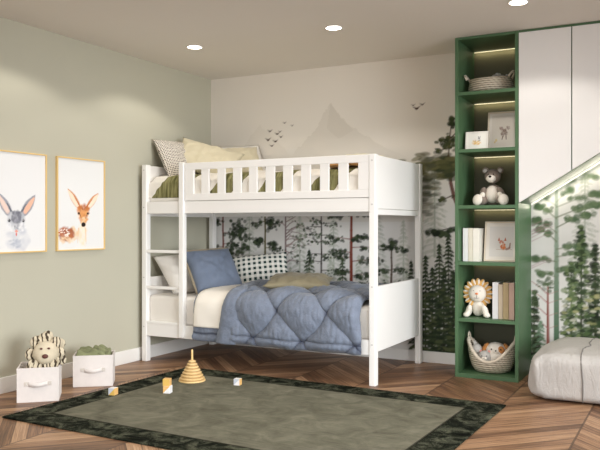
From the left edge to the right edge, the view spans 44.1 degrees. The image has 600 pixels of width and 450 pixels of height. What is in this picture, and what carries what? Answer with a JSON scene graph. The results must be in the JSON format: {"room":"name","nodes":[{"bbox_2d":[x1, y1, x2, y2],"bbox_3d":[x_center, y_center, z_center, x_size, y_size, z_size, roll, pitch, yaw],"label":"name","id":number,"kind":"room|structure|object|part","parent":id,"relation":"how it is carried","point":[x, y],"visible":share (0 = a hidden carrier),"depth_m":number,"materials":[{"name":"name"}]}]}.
{"room":"bedroom","nodes":[
{"label":"bedroom","id":0,"kind":"room"},
{"bbox_2d":[0,17,210,377],"bbox_3d":[-2.902,-0.137,3.684,0.100,2.614,8.400,0,0,28],"label":"wall","id":1,"kind":"structure","parent":0,"point":[60,95],"depth_m":5.88,"materials":[{"name":"green paint"}]},
{"bbox_2d":[0,150,46,253],"bbox_3d":[-1.999,-0.161,5.251,0.022,0.718,0.513,0,0,28],"label":"framed picture","id":2,"kind":"object","parent":1,"relation":"attached to","point":[23,175],"visible":1,"depth_m":5.28,"materials":[{"name":"printed paper"},{"name":"wood"}]},
{"bbox_2d":[55,156,104,250],"bbox_3d":[-1.712,-0.161,5.792,0.022,0.718,0.513,0,0,28],"label":"framed picture","id":3,"kind":"object","parent":1,"relation":"attached to","point":[79,182],"visible":1,"depth_m":5.77,"materials":[{"name":"printed paper"},{"name":"wood"}]},
{"bbox_2d":[0,338,208,393],"bbox_3d":[-2.850,1.114,3.656,0.018,0.112,8.400,0,0,28],"label":"baseboard","id":4,"kind":"structure","parent":1,"relation":"attached to","point":[8,383],"depth_m":6.32,"materials":[{"name":"paint"}]},
{"bbox_2d":[0,0,599,79],"bbox_3d":[-0.077,-1.494,2.181,6.500,0.100,8.600,0,0,28],"label":"ceiling","id":5,"kind":"structure","parent":0,"point":[238,38],"depth_m":5.33,"materials":[{"name":"paint"}]},
{"bbox_2d":[186,45,202,48],"bbox_3d":[-0.854,-1.440,5.992,0.132,0.007,0.132,0,0,28],"label":"recessed light","id":6,"kind":"object","parent":5,"relation":"in","point":[188,46],"visible":1,"depth_m":5.99,"materials":[{"name":"white paint"}]},
{"bbox_2d":[325,25,342,30],"bbox_3d":[0.245,-1.440,5.408,0.132,0.007,0.132,0,0,28],"label":"recessed light","id":7,"kind":"object","parent":5,"relation":"in","point":[331,27],"visible":1,"depth_m":5.39,"materials":[{"name":"white paint"}]},
{"bbox_2d":[508,0,528,5],"bbox_3d":[1.411,-1.440,4.788,0.132,0.007,0.132,0,0,28],"label":"recessed light","id":8,"kind":"object","parent":5,"relation":"in","point":[512,2],"visible":1,"depth_m":4.79,"materials":[{"name":"white paint"}]},
{"bbox_2d":[0,343,599,449],"bbox_3d":[-0.077,1.220,2.181,6.500,0.100,8.600,0,0,28],"label":"floor","id":9,"kind":"structure","parent":0,"point":[528,421],"depth_m":5.20,"materials":[{"name":"brown wood"}]},
{"bbox_2d":[16,362,61,402],"bbox_3d":[-1.758,1.056,4.998,0.268,0.227,0.281,0,0,-14],"label":"storage box","id":10,"kind":"object","parent":9,"relation":"on","point":[44,384],"visible":0.95,"depth_m":4.89,"materials":[{"name":"fabric"}]},
{"bbox_3d":[-1.727,1.050,4.874,0.124,0.034,0.026,0,0,-14],"label":"handle","id":11,"kind":"part","parent":10,"relation":"part of","materials":[{"name":"fabric"}]},
{"bbox_2d":[25,330,66,367],"bbox_3d":[-1.718,0.938,4.978,0.251,0.444,0.175,0,0,-1],"label":"lion","id":12,"kind":"object","parent":10,"relation":"in","point":[46,350],"visible":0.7,"depth_m":4.95},
{"bbox_2d":[73,350,114,386],"bbox_3d":[-1.514,1.057,5.446,0.284,0.226,0.241,0,0,-10],"label":"storage box","id":13,"kind":"object","parent":9,"relation":"on","point":[91,370],"visible":0.98,"depth_m":5.35,"materials":[{"name":"fabric"}]},
{"bbox_3d":[-1.495,1.051,5.340,0.124,0.034,0.026,0,0,-10],"label":"handle","id":14,"kind":"part","parent":13,"relation":"part of","materials":[{"name":"fabric"}]},
{"bbox_2d":[76,344,111,355],"bbox_3d":[-1.516,0.949,5.458,0.250,0.125,0.212,0,0,-10],"label":"folded cloth","id":15,"kind":"object","parent":13,"relation":"in","point":[101,349],"visible":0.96,"depth_m":5.40,"materials":[{"name":"green fabric"}]},
{"bbox_2d":[2,368,505,449],"bbox_3d":[-0.239,1.164,4.629,2.585,0.010,1.800,0,0,30],"label":"rug","id":16,"kind":"object","parent":9,"relation":"on","point":[263,412],"visible":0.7,"depth_m":4.48,"materials":[{"name":"green carpet"}]},
{"bbox_2d":[108,387,117,395],"bbox_3d":[-1.276,1.135,5.056,0.048,0.048,0.048,0,0,16],"label":"block","id":17,"kind":"object","parent":16,"relation":"on","point":[112,390],"visible":1,"depth_m":5.04,"materials":[{"name":"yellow wood"}]},
{"bbox_2d":[163,385,171,393],"bbox_3d":[-0.914,1.134,5.112,0.050,0.050,0.050,0,0,12],"label":"block","id":18,"kind":"object","parent":16,"relation":"on","point":[166,389],"visible":1,"depth_m":5.09,"materials":[{"name":"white wood"}]},
{"bbox_2d":[163,378,171,385],"bbox_3d":[-0.918,1.085,5.115,0.048,0.048,0.048,0,0,8],"label":"block","id":19,"kind":"object","parent":18,"relation":"on","point":[166,381],"visible":1,"depth_m":5.09,"materials":[{"name":"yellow wood"}]},
{"bbox_2d":[179,349,205,383],"bbox_3d":[-0.803,1.042,5.506,0.200,0.235,0.200,0,0,28],"label":"stacking toy","id":20,"kind":"object","parent":16,"relation":"on","point":[191,374],"visible":1,"depth_m":5.46,"materials":[{"name":"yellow wood"}]},
{"bbox_2d":[234,378,241,385],"bbox_3d":[-0.451,1.136,5.365,0.046,0.046,0.046,0,0,20],"label":"block","id":21,"kind":"object","parent":16,"relation":"on","point":[237,381],"visible":1,"depth_m":5.34,"materials":[{"name":"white wood"}]},
{"bbox_2d":[142,154,421,386],"bbox_3d":[-0.163,0.325,6.320,2.158,1.691,1.072,0,0,28],"label":"bunk bed","id":22,"kind":"object","parent":9,"relation":"on","point":[393,187],"visible":0.82,"depth_m":5.89,"materials":[{"name":"white paint"}]},
{"bbox_3d":[-1.325,0.327,6.379,0.050,1.687,0.060,0,0,28],"label":"post","id":23,"kind":"part","parent":22,"relation":"part of","materials":[{"name":"white paint"}]},
{"bbox_3d":[-1.091,-0.316,6.820,0.026,0.392,0.940,0,0,28],"label":"panel","id":24,"kind":"part","parent":22,"relation":"part of","materials":[{"name":"white paint"}]},
{"bbox_3d":[-1.091,0.690,6.820,0.026,0.481,0.940,0,0,28],"label":"panel","id":25,"kind":"part","parent":22,"relation":"part of","materials":[{"name":"white paint"}]},
{"bbox_3d":[-0.856,0.327,7.262,0.050,1.687,0.060,0,0,28],"label":"post","id":26,"kind":"part","parent":22,"relation":"part of","materials":[{"name":"white paint"}]},
{"bbox_3d":[-0.400,0.892,5.873,2.058,0.111,0.024,0,0,28],"label":"rail","id":27,"kind":"part","parent":22,"relation":"part of","materials":[{"name":"white paint"}]},
{"bbox_3d":[-0.400,-0.147,5.873,2.058,0.101,0.024,0,0,28],"label":"rail","id":28,"kind":"part","parent":22,"relation":"part of","materials":[{"name":"white paint"}]},
{"bbox_2d":[150,292,368,339],"bbox_3d":[-0.165,0.724,6.328,2.060,0.252,0.988,0,0,28],"label":"mattress","id":29,"kind":"object","parent":22,"relation":"on","point":[163,306],"visible":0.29,"depth_m":6.25,"materials":[{"name":"white fabric"}]},
{"bbox_2d":[153,255,194,293],"bbox_3d":[-0.964,0.425,6.617,0.628,0.332,0.330,0,0,-43],"label":"pillow","id":30,"kind":"object","parent":29,"relation":"on","point":[169,264],"visible":0.28,"depth_m":6.43,"materials":[{"name":"fabric"}]},
{"bbox_2d":[186,247,241,293],"bbox_3d":[-0.751,0.408,6.454,0.501,0.411,0.287,0,0,-40],"label":"pillow","id":31,"kind":"object","parent":29,"relation":"on","point":[212,267],"visible":0.79,"depth_m":6.36,"materials":[{"name":"blue fabric"}]},
{"bbox_2d":[193,283,242,328],"bbox_3d":[-0.457,0.674,6.397,0.395,0.310,1.055,0,0,28],"label":"blanket","id":32,"kind":"object","parent":29,"relation":"on","point":[209,302],"visible":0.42,"depth_m":5.99,"materials":[{"name":"beige fabric"}]},
{"bbox_2d":[192,279,388,354],"bbox_3d":[0.015,0.712,6.139,1.509,0.477,1.136,0,0,28],"label":"quilt","id":33,"kind":"object","parent":29,"relation":"on","point":[324,319],"visible":0.77,"depth_m":5.62,"materials":[{"name":"blue fabric"}]},
{"bbox_2d":[233,252,287,282],"bbox_3d":[-0.374,0.405,6.768,0.554,0.314,0.192,0,0,-1],"label":"pillow","id":34,"kind":"object","parent":33,"relation":"on","point":[264,266],"visible":0.67,"depth_m":6.72,"materials":[{"name":"fabric"}]},
{"bbox_2d":[263,272,333,289],"bbox_3d":[-0.005,0.472,6.107,0.560,0.159,0.418,0,0,6],"label":"cushion","id":35,"kind":"object","parent":33,"relation":"on","point":[308,280],"visible":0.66,"depth_m":5.96,"materials":[{"name":"fabric"}]},
{"bbox_2d":[150,197,368,201],"bbox_3d":[-0.165,-0.258,6.328,2.060,0.145,0.988,0,0,28],"label":"mattress","id":36,"kind":"object","parent":22,"relation":"on","point":[151,199],"visible":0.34,"depth_m":6.26,"materials":[{"name":"white fabric"}]},
{"bbox_2d":[148,168,357,197],"bbox_3d":[-0.172,-0.341,6.326,2.078,0.222,0.991,0,0,28],"label":"duvet","id":37,"kind":"object","parent":36,"relation":"on","point":[161,186],"visible":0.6,"depth_m":5.92,"materials":[{"name":"fabric"}]},
{"bbox_2d":[153,139,198,175],"bbox_3d":[-1.088,-0.585,6.592,0.257,0.348,0.380,0,0,42],"label":"cushion","id":38,"kind":"object","parent":37,"relation":"on","point":[170,153],"visible":0.65,"depth_m":6.49,"materials":[{"name":"fabric"}]},
{"bbox_2d":[182,137,244,173],"bbox_3d":[-0.842,-0.590,6.653,0.656,0.443,0.282,0,0,5],"label":"pillow","id":39,"kind":"object","parent":37,"relation":"on","point":[195,151],"visible":0.51,"depth_m":6.63,"materials":[{"name":"beige fabric"}]},
{"bbox_2d":[220,145,265,171],"bbox_3d":[-0.569,-0.585,6.889,0.527,0.365,0.223,0,0,-23],"label":"pillow","id":40,"kind":"object","parent":37,"relation":"on","point":[252,152],"visible":0.27,"depth_m":6.90,"materials":[{"name":"fabric"}]},
{"bbox_2d":[330,163,357,167],"bbox_3d":[0.386,-0.466,5.650,0.380,0.056,0.179,0,0,28],"label":"blanket","id":41,"kind":"object","parent":37,"relation":"on","point":[351,165],"visible":0.22,"depth_m":5.62,"materials":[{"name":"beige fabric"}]},
{"bbox_2d":[347,153,392,167],"bbox_3d":[0.465,-0.505,5.948,0.500,0.146,0.335,0,0,25],"label":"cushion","id":42,"kind":"object","parent":37,"relation":"on","point":[356,153],"visible":0.09,"depth_m":5.92,"materials":[{"name":"white fabric"}]},
{"bbox_3d":[-0.222,-0.358,5.777,1.652,0.314,0.026,0,0,28],"label":"guard rail","id":43,"kind":"part","parent":22,"relation":"part of","materials":[{"name":"white paint"}]},
{"bbox_3d":[0.080,-0.139,6.777,2.058,0.118,0.022,0,0,28],"label":"rail","id":44,"kind":"part","parent":22,"relation":"part of","materials":[{"name":"white paint"}]},
{"bbox_3d":[0.536,0.327,5.389,0.050,1.687,0.060,0,0,28],"label":"post","id":45,"kind":"part","parent":22,"relation":"part of","materials":[{"name":"white paint"}]},
{"bbox_3d":[0.772,0.690,5.830,0.026,0.481,0.940,0,0,28],"label":"panel","id":46,"kind":"part","parent":22,"relation":"part of","materials":[{"name":"white paint"}]},
{"bbox_3d":[0.772,-0.316,5.830,0.026,0.392,0.940,0,0,28],"label":"panel","id":47,"kind":"part","parent":22,"relation":"part of","materials":[{"name":"white paint"}]},
{"bbox_3d":[1.005,0.327,6.272,0.050,1.687,0.060,0,0,28],"label":"post","id":48,"kind":"part","parent":22,"relation":"part of","materials":[{"name":"white paint"}]},
{"bbox_2d":[455,31,530,382],"bbox_3d":[1.522,-0.136,5.812,0.480,2.612,0.486,0,0,28],"label":"bookcase","id":49,"kind":"object","parent":9,"relation":"on","point":[487,55],"visible":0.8,"depth_m":5.78,"materials":[{"name":"green paint"}]},
{"bbox_3d":[1.321,-0.136,5.918,0.026,2.612,0.486,0,0,28],"label":"panel","id":50,"kind":"part","parent":49,"relation":"part of","materials":[{"name":"green paint"}]},
{"bbox_2d":[463,228,467,260],"bbox_3d":[1.331,0.153,5.842,0.040,0.258,0.190,0,0,28],"label":"book","id":51,"kind":"object","parent":49,"relation":"on","point":[465,230],"visible":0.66,"depth_m":5.76,"materials":[{"name":"paper"}]},
{"bbox_2d":[468,228,472,260],"bbox_3d":[1.366,0.153,5.823,0.035,0.258,0.190,0,0,28],"label":"book","id":52,"kind":"object","parent":49,"relation":"on","point":[470,230],"visible":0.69,"depth_m":5.74,"materials":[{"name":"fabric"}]},
{"bbox_2d":[465,131,488,148],"bbox_3d":[1.375,-0.654,5.750,0.176,0.145,0.034,0,0,26],"label":"framed picture","id":53,"kind":"object","parent":49,"relation":"on","point":[474,140],"visible":0.95,"depth_m":5.75,"materials":[{"name":"white paper"}]},
{"bbox_2d":[463,278,491,317],"bbox_3d":[1.385,0.565,5.772,0.239,0.301,0.170,0,0,22],"label":"lion","id":54,"kind":"object","parent":49,"relation":"on","point":[477,293],"visible":0.98,"depth_m":5.75},
{"bbox_2d":[473,228,484,261],"bbox_3d":[1.405,0.154,5.802,0.050,0.256,0.190,0,0,28],"label":"book","id":55,"kind":"object","parent":49,"relation":"on","point":[478,233],"visible":0.84,"depth_m":5.72,"materials":[{"name":"paper"}]},
{"bbox_3d":[1.522,-1.432,5.812,0.428,0.020,0.486,0,0,28],"label":"panel","id":56,"kind":"part","parent":49,"relation":"part of","materials":[{"name":"green paint"}]},
{"bbox_3d":[1.517,0.729,5.804,0.428,0.026,0.466,0,0,28],"label":"shelf","id":57,"kind":"part","parent":49,"relation":"part of","materials":[{"name":"green paint"}]},
{"bbox_3d":[1.517,0.295,5.804,0.428,0.026,0.466,0,0,28],"label":"shelf","id":58,"kind":"part","parent":49,"relation":"part of","materials":[{"name":"green paint"}]},
{"bbox_3d":[1.517,-0.138,5.804,0.428,0.026,0.466,0,0,28],"label":"shelf","id":59,"kind":"part","parent":49,"relation":"part of","materials":[{"name":"green paint"}]},
{"bbox_3d":[1.517,-0.569,5.804,0.428,0.026,0.466,0,0,28],"label":"shelf","id":60,"kind":"part","parent":49,"relation":"part of","materials":[{"name":"green paint"}]},
{"bbox_3d":[1.517,-1.009,5.804,0.428,0.026,0.466,0,0,28],"label":"shelf","id":61,"kind":"part","parent":49,"relation":"part of","materials":[{"name":"green paint"}]},
{"bbox_3d":[1.522,1.154,5.812,0.428,0.032,0.486,0,0,28],"label":"panel","id":62,"kind":"part","parent":49,"relation":"part of","materials":[{"name":"green paint"}]},
{"bbox_2d":[464,70,514,90],"bbox_3d":[1.499,-1.101,5.795,0.394,0.159,0.307,0,0,28],"label":"woven basket","id":63,"kind":"object","parent":49,"relation":"on","point":[494,82],"visible":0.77,"depth_m":5.66,"materials":[{"name":"wicker"}]},
{"bbox_3d":[1.620,-1.151,5.651,0.044,0.059,0.127,0,0,28],"label":"handle","id":64,"kind":"part","parent":63,"relation":"part of","materials":[{"name":"wicker"}]},
{"bbox_2d":[467,331,514,372],"bbox_3d":[1.496,0.988,5.762,0.391,0.301,0.317,0,0,28],"label":"woven basket","id":65,"kind":"object","parent":49,"relation":"on","point":[504,363],"visible":0.79,"depth_m":5.64,"materials":[{"name":"wicker"}]},
{"bbox_2d":[472,340,481,355],"bbox_3d":[1.388,1.004,5.820,0.081,0.191,0.097,0,0,-2],"label":"plush bunny","id":66,"kind":"object","parent":65,"relation":"in","point":[477,347],"visible":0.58,"depth_m":5.79},
{"bbox_2d":[479,350,490,360],"bbox_3d":[1.431,1.040,5.737,0.103,0.136,0.100,0,0,-32],"label":"seal","id":67,"kind":"object","parent":65,"relation":"in","point":[485,355],"visible":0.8,"depth_m":5.70,"materials":[{"name":"white fabric"}]},
{"bbox_2d":[482,342,508,359],"bbox_3d":[1.534,1.013,5.768,0.184,0.203,0.168,0,0,-24],"label":"plush dog","id":68,"kind":"object","parent":65,"relation":"in","point":[495,349],"visible":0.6,"depth_m":5.72},
{"bbox_2d":[473,167,508,204],"bbox_3d":[1.492,-0.301,5.744,0.272,0.299,0.191,0,0,26],"label":"teddy bear","id":69,"kind":"object","parent":49,"relation":"on","point":[493,194],"visible":1,"depth_m":5.71},
{"bbox_3d":[1.631,-0.142,6.018,0.428,2.560,0.019,0,0,28],"label":"panel","id":70,"kind":"part","parent":49,"relation":"part of","materials":[{"name":"green wood"}]},
{"bbox_2d":[492,281,503,318],"bbox_3d":[1.535,0.577,5.734,0.043,0.278,0.190,0,0,28],"label":"book","id":71,"kind":"object","parent":49,"relation":"on","point":[494,284],"visible":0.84,"depth_m":5.65,"materials":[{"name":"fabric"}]},
{"bbox_2d":[484,221,514,261],"bbox_3d":[1.559,0.128,5.726,0.262,0.310,0.064,0,0,29],"label":"framed picture","id":72,"kind":"object","parent":49,"relation":"on","point":[499,241],"visible":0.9,"depth_m":5.73,"materials":[{"name":"beige paper"}]},
{"bbox_2d":[498,283,502,318],"bbox_3d":[1.570,0.584,5.715,0.033,0.264,0.190,0,0,28],"label":"book","id":73,"kind":"object","parent":49,"relation":"on","point":[500,286],"visible":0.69,"depth_m":5.63,"materials":[{"name":"paper"}]},
{"bbox_2d":[488,111,514,147],"bbox_3d":[1.593,-0.735,5.781,0.250,0.308,0.064,0,0,26],"label":"framed picture","id":74,"kind":"object","parent":49,"relation":"on","point":[501,125],"visible":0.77,"depth_m":5.79,"materials":[{"name":"beige paper"}]},
{"bbox_2d":[503,281,510,319],"bbox_3d":[1.605,0.577,5.696,0.042,0.278,0.190,0,0,28],"label":"book","id":75,"kind":"object","parent":49,"relation":"on","point":[505,284],"visible":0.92,"depth_m":5.61,"materials":[{"name":"paper"}]},
{"bbox_2d":[509,281,514,319],"bbox_3d":[1.643,0.577,5.676,0.040,0.278,0.190,0,0,28],"label":"book","id":76,"kind":"object","parent":49,"relation":"on","point":[511,284],"visible":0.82,"depth_m":5.59,"materials":[{"name":"paper"}]},
{"bbox_3d":[1.722,-0.136,5.705,0.026,2.612,0.486,0,0,28],"label":"panel","id":77,"kind":"part","parent":49,"relation":"part of","materials":[{"name":"green paint"}]},
{"bbox_2d":[528,337,599,403],"bbox_3d":[2.205,0.998,5.079,1.108,0.348,0.928,0,0,28],"label":"pouf","id":78,"kind":"object","parent":9,"relation":"on","point":[566,368],"visible":1,"depth_m":4.85,"materials":[{"name":"fabric"}]},
{"bbox_2d":[211,53,599,359],"bbox_3d":[1.918,-0.137,5.934,6.500,2.614,0.100,0,0,28],"label":"wall","id":79,"kind":"structure","parent":0,"point":[399,109],"depth_m":6.45,"materials":[{"name":"paper"}]},
{"bbox_2d":[238,344,531,364],"bbox_3d":[1.899,1.123,5.878,6.282,0.095,0.018,0,0,28],"label":"baseboard","id":80,"kind":"structure","parent":79,"relation":"attached to","point":[388,353],"depth_m":6.38,"materials":[{"name":"paint"}]},
{"bbox_2d":[519,21,599,204],"bbox_3d":[2.553,-0.800,5.264,1.851,1.284,0.486,0,0,28],"label":"upper cabinet","id":81,"kind":"object","parent":79,"relation":"attached to","point":[559,66],"visible":1,"depth_m":5.36,"materials":[{"name":"white lacquer"},{"name":"painted wood"}]},
{"bbox_3d":[1.788,-0.795,5.407,0.367,1.260,0.020,0,0,28],"label":"door","id":82,"kind":"part","parent":81,"relation":"part of","materials":[{"name":"white wood"}]},
{"bbox_3d":[2.443,-1.434,5.059,1.851,0.016,0.021,0,0,28],"label":"trim","id":83,"kind":"part","parent":81,"relation":"part of","materials":[{"name":"green paint"}]},
{"bbox_3d":[2.121,-0.912,5.229,0.372,1.027,0.020,0,0,28],"label":"door","id":84,"kind":"part","parent":81,"relation":"part of","materials":[{"name":"white wood"}]}
]}

